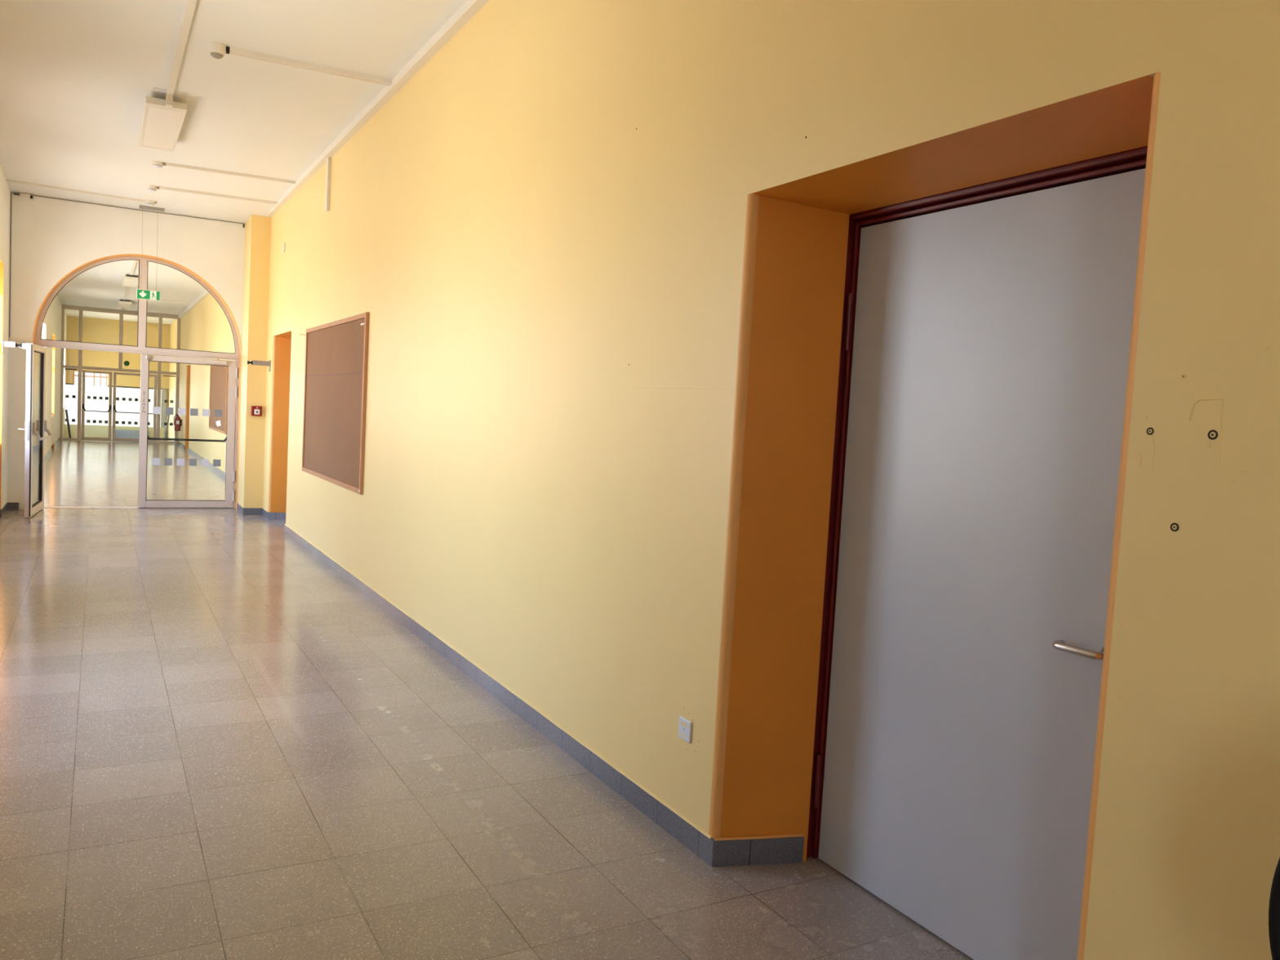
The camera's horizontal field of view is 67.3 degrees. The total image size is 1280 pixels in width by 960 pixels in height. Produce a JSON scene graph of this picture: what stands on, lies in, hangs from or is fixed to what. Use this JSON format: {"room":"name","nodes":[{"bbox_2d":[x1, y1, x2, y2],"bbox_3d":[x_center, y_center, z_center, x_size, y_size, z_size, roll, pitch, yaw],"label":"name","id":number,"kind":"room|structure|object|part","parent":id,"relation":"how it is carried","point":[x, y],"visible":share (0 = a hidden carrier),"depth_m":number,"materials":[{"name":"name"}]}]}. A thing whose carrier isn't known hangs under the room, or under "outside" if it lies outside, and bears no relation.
{"room":"school corridor","nodes":[
{"label":"school corridor","id":0,"kind":"room"},
{"bbox_2d":[0,164,66,509],"bbox_3d":[-9.350,-1.876,14.191,0.400,4.080,42.100,1,4,-29],"label":"wall","id":1,"kind":"structure","parent":0,"point":[5,193],"depth_m":11.91,"materials":[{"name":"beige paint"}]},
{"bbox_2d":[0,502,18,517],"bbox_3d":[-3.579,1.096,4.102,0.430,0.095,18.440,1,4,-29],"label":"baseboard","id":2,"kind":"structure","parent":1,"relation":"attached to","point":[9,505],"depth_m":12.15,"materials":[{"name":"grey tile"}]},
{"bbox_2d":[1,339,22,352],"bbox_3d":[-7.383,-1.565,11.298,0.192,0.150,0.080,1,4,-29],"label":"holder","id":3,"kind":"object","parent":1,"relation":"attached to","point":[5,344],"visible":1,"depth_m":11.26,"materials":[{"name":"grey metal"}]},
{"bbox_3d":[-7.462,-1.566,11.254,0.012,0.150,0.080,1,4,-29],"label":"wall plate","id":4,"kind":"part","parent":3,"relation":"part of","materials":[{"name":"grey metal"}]},
{"bbox_3d":[-7.404,-1.593,11.284,0.118,0.062,0.060,1,4,-29],"label":"arm","id":5,"kind":"part","parent":3,"relation":"part of","materials":[{"name":"white plastic"}]},
{"bbox_2d":[44,436,60,460],"bbox_3d":[-12.636,-0.461,20.383,0.022,0.100,18.270,1,4,-29],"label":"baseboard","id":6,"kind":"structure","parent":1,"relation":"attached to","point":[49,451],"depth_m":22.91,"materials":[{"name":"grey stone"}]},
{"bbox_2d":[66,315,170,436],"bbox_3d":[-18.068,-3.612,33.386,4.020,4.100,0.250,1,4,-29],"label":"wall","id":7,"kind":"structure","parent":0,"point":[101,331],"depth_m":33.11,"materials":[{"name":"paint"}]},
{"bbox_2d":[73,370,107,386],"bbox_3d":[-18.787,-3.468,32.862,1.022,0.490,0.060,1,4,-29],"label":"window","id":8,"kind":"structure","parent":7,"relation":"in","point":[94,376],"depth_m":32.90,"materials":[{"name":"brown wood"}]},
{"bbox_2d":[59,304,180,444],"bbox_3d":[-15.623,-3.125,28.953,3.138,3.970,0.199,1,4,-29],"label":"door","id":9,"kind":"structure","parent":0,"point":[81,385],"depth_m":28.89,"materials":[{"name":"beige metal"}]},
{"bbox_3d":[-15.634,-3.231,28.948,2.950,0.050,0.020,1,4,-29],"label":"dark rail","id":10,"kind":"part","parent":9,"relation":"part of","materials":[{"name":"brown"}]},
{"bbox_2d":[6,191,244,510],"bbox_3d":[-6.579,-1.655,12.956,4.020,4.100,0.350,1,4,-29],"label":"wall","id":11,"kind":"structure","parent":0,"point":[52,239],"depth_m":12.29,"materials":[{"name":"beige paint"}]},
{"bbox_2d":[8,192,11,337],"bbox_3d":[-7.827,-2.671,11.946,0.011,1.782,0.009,1,4,-29],"label":"cable","id":12,"kind":"object","parent":11,"relation":"attached to","point":[11,193],"visible":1,"depth_m":11.94,"materials":[{"name":"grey plastic"}]},
{"bbox_2d":[9,337,31,342],"bbox_3d":[-7.770,-1.761,12.057,0.238,0.030,0.030,1,4,-29],"label":"side trunking","id":13,"kind":"object","parent":11,"relation":"attached to","point":[11,339],"visible":1,"depth_m":12.05,"materials":[{"name":"white plastic"}]},
{"bbox_2d":[13,192,32,198],"bbox_3d":[-7.668,-3.537,11.942,0.200,0.045,0.035,1,4,-29],"label":"junction box","id":14,"kind":"object","parent":11,"relation":"attached to","point":[24,195],"visible":1,"depth_m":11.94,"materials":[{"name":"white plastic"}]},
{"bbox_2d":[17,256,239,517],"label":"door","id":15,"kind":"structure","parent":11,"relation":"in","point":[35,424],"depth_m":12.93,"materials":[{"name":"grey metal"}]},
{"bbox_3d":[-7.367,-0.596,11.462,0.082,0.200,0.130,1,4,-25],"label":"lever handle","id":16,"kind":"part","parent":15,"relation":"part of","materials":[{"name":"silver metal"}]},
{"bbox_3d":[-7.317,-1.588,11.401,0.085,0.084,0.084,1,4,-25],"label":"magnet plate","id":17,"kind":"part","parent":15,"relation":"part of","materials":[{"name":"white plastic"}]},
{"bbox_3d":[-7.259,-0.587,11.406,0.024,0.240,0.003,1,4,-25],"label":"lock plate","id":18,"kind":"part","parent":15,"relation":"part of","materials":[{"name":"silver metal"}]},
{"bbox_3d":[-7.494,-0.636,11.914,0.008,1.897,0.932,1,4,-25],"label":"glass pane","id":19,"kind":"part","parent":15,"relation":"part of","materials":[{"name":"clear glass"}]},
{"bbox_3d":[-6.605,-1.650,12.938,0.084,0.084,0.018,1,4,-29],"label":"magnet plate","id":20,"kind":"part","parent":15,"relation":"part of","materials":[{"name":"silver metal"}]},
{"bbox_2d":[12,191,244,227],"bbox_3d":[-6.606,-3.518,12.552,2.680,0.058,0.019,1,4,-29],"label":"cable","id":21,"kind":"object","parent":11,"relation":"attached to","point":[12,192],"visible":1,"depth_m":12.54,"materials":[{"name":"brown plastic"}]},
{"bbox_2d":[139,204,164,217],"bbox_3d":[-6.328,-3.481,12.462,0.283,0.118,0.050,1,4,-29],"label":"mounting bracket","id":22,"kind":"object","parent":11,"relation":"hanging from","point":[146,207],"depth_m":12.44,"materials":[{"name":"grey metal"}]},
{"bbox_2d":[168,293,235,472],"bbox_3d":[-10.819,-2.603,24.106,0.480,4.080,23.320,1,4,-29],"label":"wall","id":23,"kind":"structure","parent":0,"point":[206,326],"depth_m":23.67,"materials":[{"name":"yellow paint"}]},
{"bbox_2d":[173,413,182,431],"bbox_3d":[-13.716,-1.705,28.502,0.220,0.505,0.172,1,4,-29],"label":"fire extinguisher","id":24,"kind":"object","parent":23,"relation":"attached to","point":[177,420],"visible":0.97,"depth_m":28.44,"materials":[{"name":"red metal"}]},
{"bbox_2d":[178,289,209,318],"bbox_3d":[-9.727,-4.272,21.682,0.070,0.100,18.320,1,4,-29],"label":"trunking","id":25,"kind":"structure","parent":23,"relation":"attached to","point":[203,295],"depth_m":24.74,"materials":[{"name":"white plastic"}]},
{"bbox_2d":[177,440,225,478],"bbox_3d":[-9.919,-0.416,21.944,0.030,0.100,18.320,1,4,-29],"label":"baseboard","id":26,"kind":"structure","parent":23,"relation":"attached to","point":[215,468],"depth_m":22.75,"materials":[{"name":"grey stone"}]},
{"bbox_2d":[208,364,228,434],"bbox_3d":[-8.703,-1.711,19.809,0.028,1.410,3.199,1,4,-29],"label":"notice board","id":27,"kind":"object","parent":23,"relation":"attached to","point":[218,374],"visible":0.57,"depth_m":19.68,"materials":[{"name":"brown wood"}]},
{"bbox_3d":[-8.710,-1.458,19.830,0.013,0.812,3.110,1,4,-29],"label":"pin panel","id":28,"kind":"part","parent":27,"relation":"part of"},
{"bbox_3d":[-8.674,-2.118,19.787,0.013,0.502,3.110,1,4,-29],"label":"pin panel","id":29,"kind":"part","parent":27,"relation":"part of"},
{"bbox_2d":[0,0,466,324],"bbox_3d":[-9.222,-4.185,17.496,7.800,0.335,48.100,1,4,-29],"label":"ceiling","id":30,"kind":"structure","parent":0,"point":[77,77],"depth_m":7.90,"materials":[{"name":"paint"}]},
{"bbox_2d":[5,178,144,202],"bbox_3d":[-6.859,-3.528,11.715,1.459,0.035,0.035,1,4,-33],"label":"cable conduit","id":31,"kind":"object","parent":30,"relation":"attached to","point":[7,180],"visible":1,"depth_m":11.69,"materials":[{"name":"white plastic"}]},
{"bbox_2d":[117,299,132,308],"bbox_3d":[-13.953,-4.773,26.004,0.320,0.117,1.600,1,4,-29],"label":"lamp","id":32,"kind":"object","parent":30,"relation":"attached to","point":[122,303],"visible":1,"depth_m":25.52,"materials":[{"name":"white plastic"}]},
{"bbox_2d":[118,302,130,308],"bbox_3d":[-13.963,-4.719,26.021,0.260,0.006,1.470,1,4,-29],"label":"diffuser","id":33,"kind":"object","parent":32,"relation":"attached to","point":[120,304],"depth_m":25.92,"materials":[{"name":"white plastic"}]},
{"bbox_2d":[123,286,128,300],"bbox_3d":[-12.432,-4.554,23.254,0.055,0.035,4.500,1,4,-29],"label":"cable conduit","id":34,"kind":"object","parent":30,"relation":"attached to","point":[126,287],"visible":0.64,"depth_m":23.38,"materials":[{"name":"white plastic"}]},
{"bbox_2d":[121,274,138,287],"bbox_3d":[-10.827,-4.240,20.445,0.320,0.117,1.600,1,4,-29],"label":"lamp","id":35,"kind":"object","parent":30,"relation":"attached to","point":[132,281],"visible":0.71,"depth_m":20.05,"materials":[{"name":"white plastic"}]},
{"bbox_2d":[123,279,138,287],"bbox_3d":[-10.837,-4.186,20.462,0.260,0.006,1.470,1,4,-29],"label":"diffuser","id":36,"kind":"object","parent":35,"relation":"attached to","point":[126,282],"depth_m":20.39,"materials":[{"name":"white plastic"}]},
{"bbox_3d":[-10.825,-4.267,20.443,0.220,0.063,1.200,1,4,-29],"label":"mounting plate","id":37,"kind":"part","parent":35,"relation":"part of","materials":[{"name":"brown"}]},
{"bbox_2d":[129,260,137,275],"bbox_3d":[-9.183,-4.001,17.478,0.055,0.035,5.000,1,4,-29],"label":"cable conduit","id":38,"kind":"object","parent":30,"relation":"attached to","point":[134,263],"visible":0.43,"depth_m":18.39,"materials":[{"name":"white plastic"}]},
{"bbox_2d":[136,281,159,301],"bbox_3d":[-6.406,-2.465,12.515,0.267,0.241,0.050,1,4,-29],"label":"exit sign","id":39,"kind":"object","parent":30,"relation":"hanging from","point":[148,295],"depth_m":12.50,"materials":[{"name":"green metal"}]},
{"bbox_2d":[144,200,156,206],"bbox_3d":[-6.185,-3.499,12.143,0.136,0.070,0.115,1,4,-29],"label":"smoke detector","id":40,"kind":"object","parent":30,"relation":"attached to","point":[148,202],"visible":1,"depth_m":12.10,"materials":[{"name":"white plastic"}]},
{"bbox_2d":[146,184,159,191],"bbox_3d":[-5.784,-3.460,11.405,0.136,0.070,0.115,1,4,-29],"label":"smoke detector","id":41,"kind":"object","parent":30,"relation":"attached to","point":[150,188],"visible":1,"depth_m":11.37,"materials":[{"name":"white plastic"}]},
{"bbox_2d":[151,160,165,168],"bbox_3d":[-5.165,-3.382,10.310,0.136,0.070,0.115,1,4,-29],"label":"smoke detector","id":42,"kind":"object","parent":30,"relation":"attached to","point":[156,164],"visible":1,"depth_m":10.27,"materials":[{"name":"white plastic"}]},
{"bbox_2d":[138,87,186,151],"bbox_3d":[-4.268,-3.192,8.571,0.303,0.117,1.730,1,4,-29],"label":"lamp","id":43,"kind":"object","parent":30,"relation":"attached to","point":[162,120],"visible":1,"depth_m":8.36,"materials":[{"name":"white plastic"}]},
{"bbox_2d":[142,106,182,150],"bbox_3d":[-4.307,-3.148,8.639,0.252,0.006,1.480,1,4,-29],"label":"diffuser","id":44,"kind":"object","parent":43,"relation":"attached to","point":[161,127],"depth_m":8.56,"materials":[{"name":"white plastic"}]},
{"bbox_3d":[-4.199,-3.208,8.459,0.220,0.062,1.470,1,4,-29],"label":"mounting plate","id":45,"kind":"part","parent":43,"relation":"part of","materials":[{"name":"paint"}]},
{"bbox_2d":[134,297,192,303],"bbox_3d":[-12.326,-4.660,24.886,1.340,0.025,0.050,1,4,-29],"label":"cable conduit","id":46,"kind":"object","parent":30,"relation":"attached to","point":[135,297],"visible":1,"depth_m":25.00,"materials":[{"name":"white plastic"}]},
{"bbox_2d":[166,0,196,94],"bbox_3d":[-2.380,-2.911,5.250,0.050,0.031,5.930,1,4,-29],"label":"cable conduit","id":47,"kind":"object","parent":30,"relation":"attached to","point":[190,5],"visible":1,"depth_m":6.68,"materials":[{"name":"white plastic"}]},
{"bbox_2d":[159,186,277,204],"bbox_3d":[-5.108,-3.462,11.681,1.319,0.040,0.045,1,4,-25],"label":"cable conduit","id":48,"kind":"object","parent":30,"relation":"attached to","point":[160,187],"visible":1,"depth_m":11.65,"materials":[{"name":"white plastic"}]},
{"bbox_2d":[208,41,229,58],"bbox_3d":[-2.960,-3.013,6.750,0.138,0.103,0.116,1,4,-29],"label":"sensor","id":49,"kind":"object","parent":30,"relation":"attached to","point":[217,50],"visible":1,"depth_m":6.71,"materials":[{"name":"white plastic"}]},
{"bbox_2d":[165,162,295,183],"bbox_3d":[-4.491,-3.381,10.586,1.317,0.036,0.045,1,4,-25],"label":"cable conduit","id":50,"kind":"object","parent":30,"relation":"attached to","point":[166,163],"visible":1,"depth_m":10.56,"materials":[{"name":"white plastic"}]},
{"bbox_2d":[229,46,391,86],"bbox_3d":[-2.398,-3.033,7.053,1.142,0.044,0.075,1,4,-26],"label":"cable conduit","id":51,"kind":"object","parent":30,"relation":"attached to","point":[233,51],"visible":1,"depth_m":7.02,"materials":[{"name":"white plastic"}]},
{"bbox_2d":[237,214,271,507],"bbox_3d":[-5.258,-1.561,13.149,0.293,4.030,0.640,1,4,-29],"label":"wall pier","id":52,"kind":"object","parent":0,"point":[257,228],"visible":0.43,"depth_m":12.88,"materials":[{"name":"yellow paint"}]},
{"bbox_2d":[251,405,262,416],"bbox_3d":[-5.138,-0.924,12.880,0.133,0.133,0.051,1,4,-29],"label":"fire alarm box","id":53,"kind":"object","parent":52,"relation":"attached to","point":[256,411],"visible":1,"depth_m":12.86,"materials":[{"name":"red plastic"}]},
{"bbox_3d":[-5.128,-0.912,12.866,0.068,0.068,0.005,1,4,-29],"label":"glass panel","id":54,"kind":"part","parent":53,"relation":"part of","materials":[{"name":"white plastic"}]},
{"bbox_2d":[0,434,973,959],"bbox_3d":[-9.339,-0.005,17.830,3.950,0.120,48.100,1,4,-29],"label":"floor","id":55,"kind":"structure","parent":0,"point":[215,744],"depth_m":3.90,"materials":[{"name":"tile"}]},
{"bbox_2d":[51,414,53,445],"bbox_3d":[-14.628,-1.173,23.782,0.170,0.860,1.300,1,4,-29],"label":"radiator","id":56,"kind":"object","parent":55,"relation":"on","point":[52,415],"visible":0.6,"depth_m":23.62,"materials":[{"name":"white metal"}]},
{"bbox_2d":[65,409,71,438],"bbox_3d":[-17.085,-1.663,28.714,0.189,0.879,0.058,3,4,-7],"label":"leaning pole","id":57,"kind":"object","parent":55,"relation":"on","point":[66,411],"visible":0.81,"depth_m":28.70,"materials":[{"name":"black metal"}]},
{"bbox_2d":[63,423,164,440],"bbox_3d":[-16.726,-1.512,30.617,2.800,0.420,0.080,1,4,-29],"label":"parapet","id":58,"kind":"object","parent":55,"relation":"on","point":[96,431],"visible":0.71,"depth_m":30.35,"materials":[{"name":"beige paint"}]},
{"bbox_2d":[115,429,149,438],"bbox_3d":[-16.264,-1.441,30.751,1.000,0.310,0.070,1,4,-29],"label":"radiator","id":59,"kind":"object","parent":55,"relation":"on","point":[121,433],"visible":0.48,"depth_m":30.68,"materials":[{"name":"white metal"}]},
{"bbox_2d":[160,388,166,434],"bbox_3d":[-16.866,-2.378,34.007,0.160,1.690,0.150,1,4,-29],"label":"column","id":60,"kind":"structure","parent":55,"relation":"on","point":[163,396],"depth_m":33.93,"materials":[{"name":"yellow paint"}]},
{"bbox_2d":[163,414,169,441],"bbox_3d":[-14.786,-1.633,30.010,0.060,0.898,0.188,6,5,38],"label":"leaning pole","id":61,"kind":"object","parent":55,"relation":"on","point":[168,415],"visible":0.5,"depth_m":29.99,"materials":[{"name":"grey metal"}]},
{"bbox_2d":[1268,857,1279,959],"bbox_3d":[1.202,0.994,1.300,0.440,1.180,0.618,1,4,-29],"label":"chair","id":62,"kind":"object","parent":55,"relation":"on","point":[1274,899],"visible":1,"depth_m":1.49,"materials":[{"name":"black plastic"}]},
{"bbox_2d":[262,0,1279,959],"bbox_3d":[-0.536,-0.838,5.622,0.676,4.080,18.430,1,4,-29],"label":"wall","id":63,"kind":"structure","parent":0,"point":[594,251],"depth_m":3.46,"materials":[{"name":"yellow paint"}]},
{"bbox_2d":[247,360,271,371],"bbox_3d":[-4.993,-1.505,12.590,0.280,0.150,0.080,1,4,-29],"label":"holder","id":64,"kind":"object","parent":63,"relation":"attached to","point":[253,362],"visible":1,"depth_m":12.58,"materials":[{"name":"grey metal"}]},
{"bbox_3d":[-4.970,-1.532,12.600,0.206,0.062,0.060,1,4,-29],"label":"arm","id":65,"kind":"part","parent":64,"relation":"part of","materials":[{"name":"grey metal"}]},
{"bbox_3d":[-4.877,-1.503,12.656,0.012,0.150,0.080,1,4,-29],"label":"wall plate","id":66,"kind":"part","parent":64,"relation":"part of","materials":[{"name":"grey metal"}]},
{"bbox_2d":[282,242,285,252],"bbox_3d":[-4.368,-2.851,11.788,0.020,0.105,0.100,1,4,-29],"label":"junction box","id":67,"kind":"object","parent":63,"relation":"attached to","point":[284,243],"visible":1,"depth_m":11.75,"materials":[{"name":"white plastic"}]},
{"bbox_2d":[324,157,331,211],"bbox_3d":[-3.074,-2.924,9.484,0.032,0.520,0.115,1,4,-29],"label":"conduit","id":68,"kind":"object","parent":63,"relation":"attached to","point":[328,159],"visible":1,"depth_m":9.47,"materials":[{"name":"white plastic"}]},
{"bbox_2d":[302,311,368,494],"bbox_3d":[-2.970,-0.751,9.235,0.030,1.530,2.689,1,4,-29],"label":"notice board","id":69,"kind":"object","parent":63,"relation":"attached to","point":[336,352],"visible":1,"depth_m":9.00,"materials":[{"name":"brown wood"}]},
{"bbox_3d":[-2.976,-0.521,9.254,0.013,0.978,2.600,1,4,-29],"label":"pin panel","id":70,"kind":"part","parent":69,"relation":"part of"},
{"bbox_3d":[-2.937,-1.242,9.207,0.013,0.456,2.600,1,4,-29],"label":"pin panel","id":71,"kind":"part","parent":69,"relation":"part of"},
{"bbox_2d":[266,0,489,217],"bbox_3d":[-0.585,-2.791,5.045,0.072,0.078,17.800,1,4,-29],"label":"trunking","id":72,"kind":"structure","parent":63,"relation":"attached to","point":[469,8],"depth_m":7.28,"materials":[{"name":"white plastic"}]},
{"bbox_2d":[236,502,804,866],"bbox_3d":[-0.903,1.142,5.617,0.576,0.095,18.450,1,4,-29],"label":"baseboard","id":73,"kind":"structure","parent":63,"relation":"attached to","point":[721,853],"depth_m":4.24,"materials":[{"name":"grey tile"}]},
{"bbox_2d":[678,715,692,742],"bbox_3d":[0.170,0.944,3.634,0.011,0.083,0.084,1,4,-29],"label":"wall socket","id":74,"kind":"object","parent":63,"relation":"attached to","point":[685,726],"visible":1,"depth_m":3.62,"materials":[{"name":"white plastic"}]},
{"bbox_2d":[806,145,1147,959],"bbox_3d":[1.017,0.253,2.985,0.154,2.418,1.370,1,4,-29],"label":"door","id":75,"kind":"structure","parent":63,"relation":"in","point":[986,327],"depth_m":2.93,"materials":[{"name":"grey paint"}]},
{"bbox_3d":[1.190,0.458,2.582,0.065,0.052,0.173,1,4,-29],"label":"handle","id":76,"kind":"part","parent":75,"relation":"part of","materials":[{"name":"silver metal"}]},
{"bbox_2d":[1146,427,1153,435],"bbox_3d":[1.087,-0.104,2.049,0.002,0.016,0.016,1,4,-29],"label":"plug","id":77,"kind":"object","parent":63,"relation":"attached to","point":[1149,431],"visible":1,"depth_m":2.05,"materials":[{"name":"brown plastic"}]},
{"bbox_2d":[1170,523,1178,531],"bbox_3d":[1.112,0.098,1.999,0.002,0.018,0.018,1,4,-29],"label":"plug","id":78,"kind":"object","parent":63,"relation":"attached to","point":[1174,526],"visible":1,"depth_m":2.00,"materials":[{"name":"brown plastic"}]},
{"bbox_2d":[1180,373,1186,379],"bbox_3d":[1.124,-0.214,1.987,0.002,0.012,0.012,1,4,-29],"label":"plug","id":79,"kind":"object","parent":63,"relation":"attached to","point":[1183,375],"visible":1,"depth_m":1.99,"materials":[{"name":"yellow paint"}]},
{"bbox_2d":[1207,430,1217,439],"bbox_3d":[1.152,-0.091,1.933,0.002,0.020,0.020,1,4,-29],"label":"plug","id":80,"kind":"object","parent":63,"relation":"attached to","point":[1212,434],"visible":1,"depth_m":1.93,"materials":[{"name":"brown plastic"}]},
{"label":"outside","id":81,"kind":"structure","parent":0,"visible":0},
{"bbox_2d":[65,371,161,427],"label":"window","id":82,"kind":"structure","parent":81,"point":[71,404],"depth_m":37.97,"materials":[{"name":"white glass"}]},
{"bbox_2d":[66,382,161,389],"bbox_3d":[-18.206,-3.243,33.343,3.050,0.045,0.290,1,4,-29],"label":"trim","id":83,"kind":"structure","parent":82,"relation":"attached to","point":[66,383],"depth_m":33.38,"materials":[{"name":"brown"}]}
]}

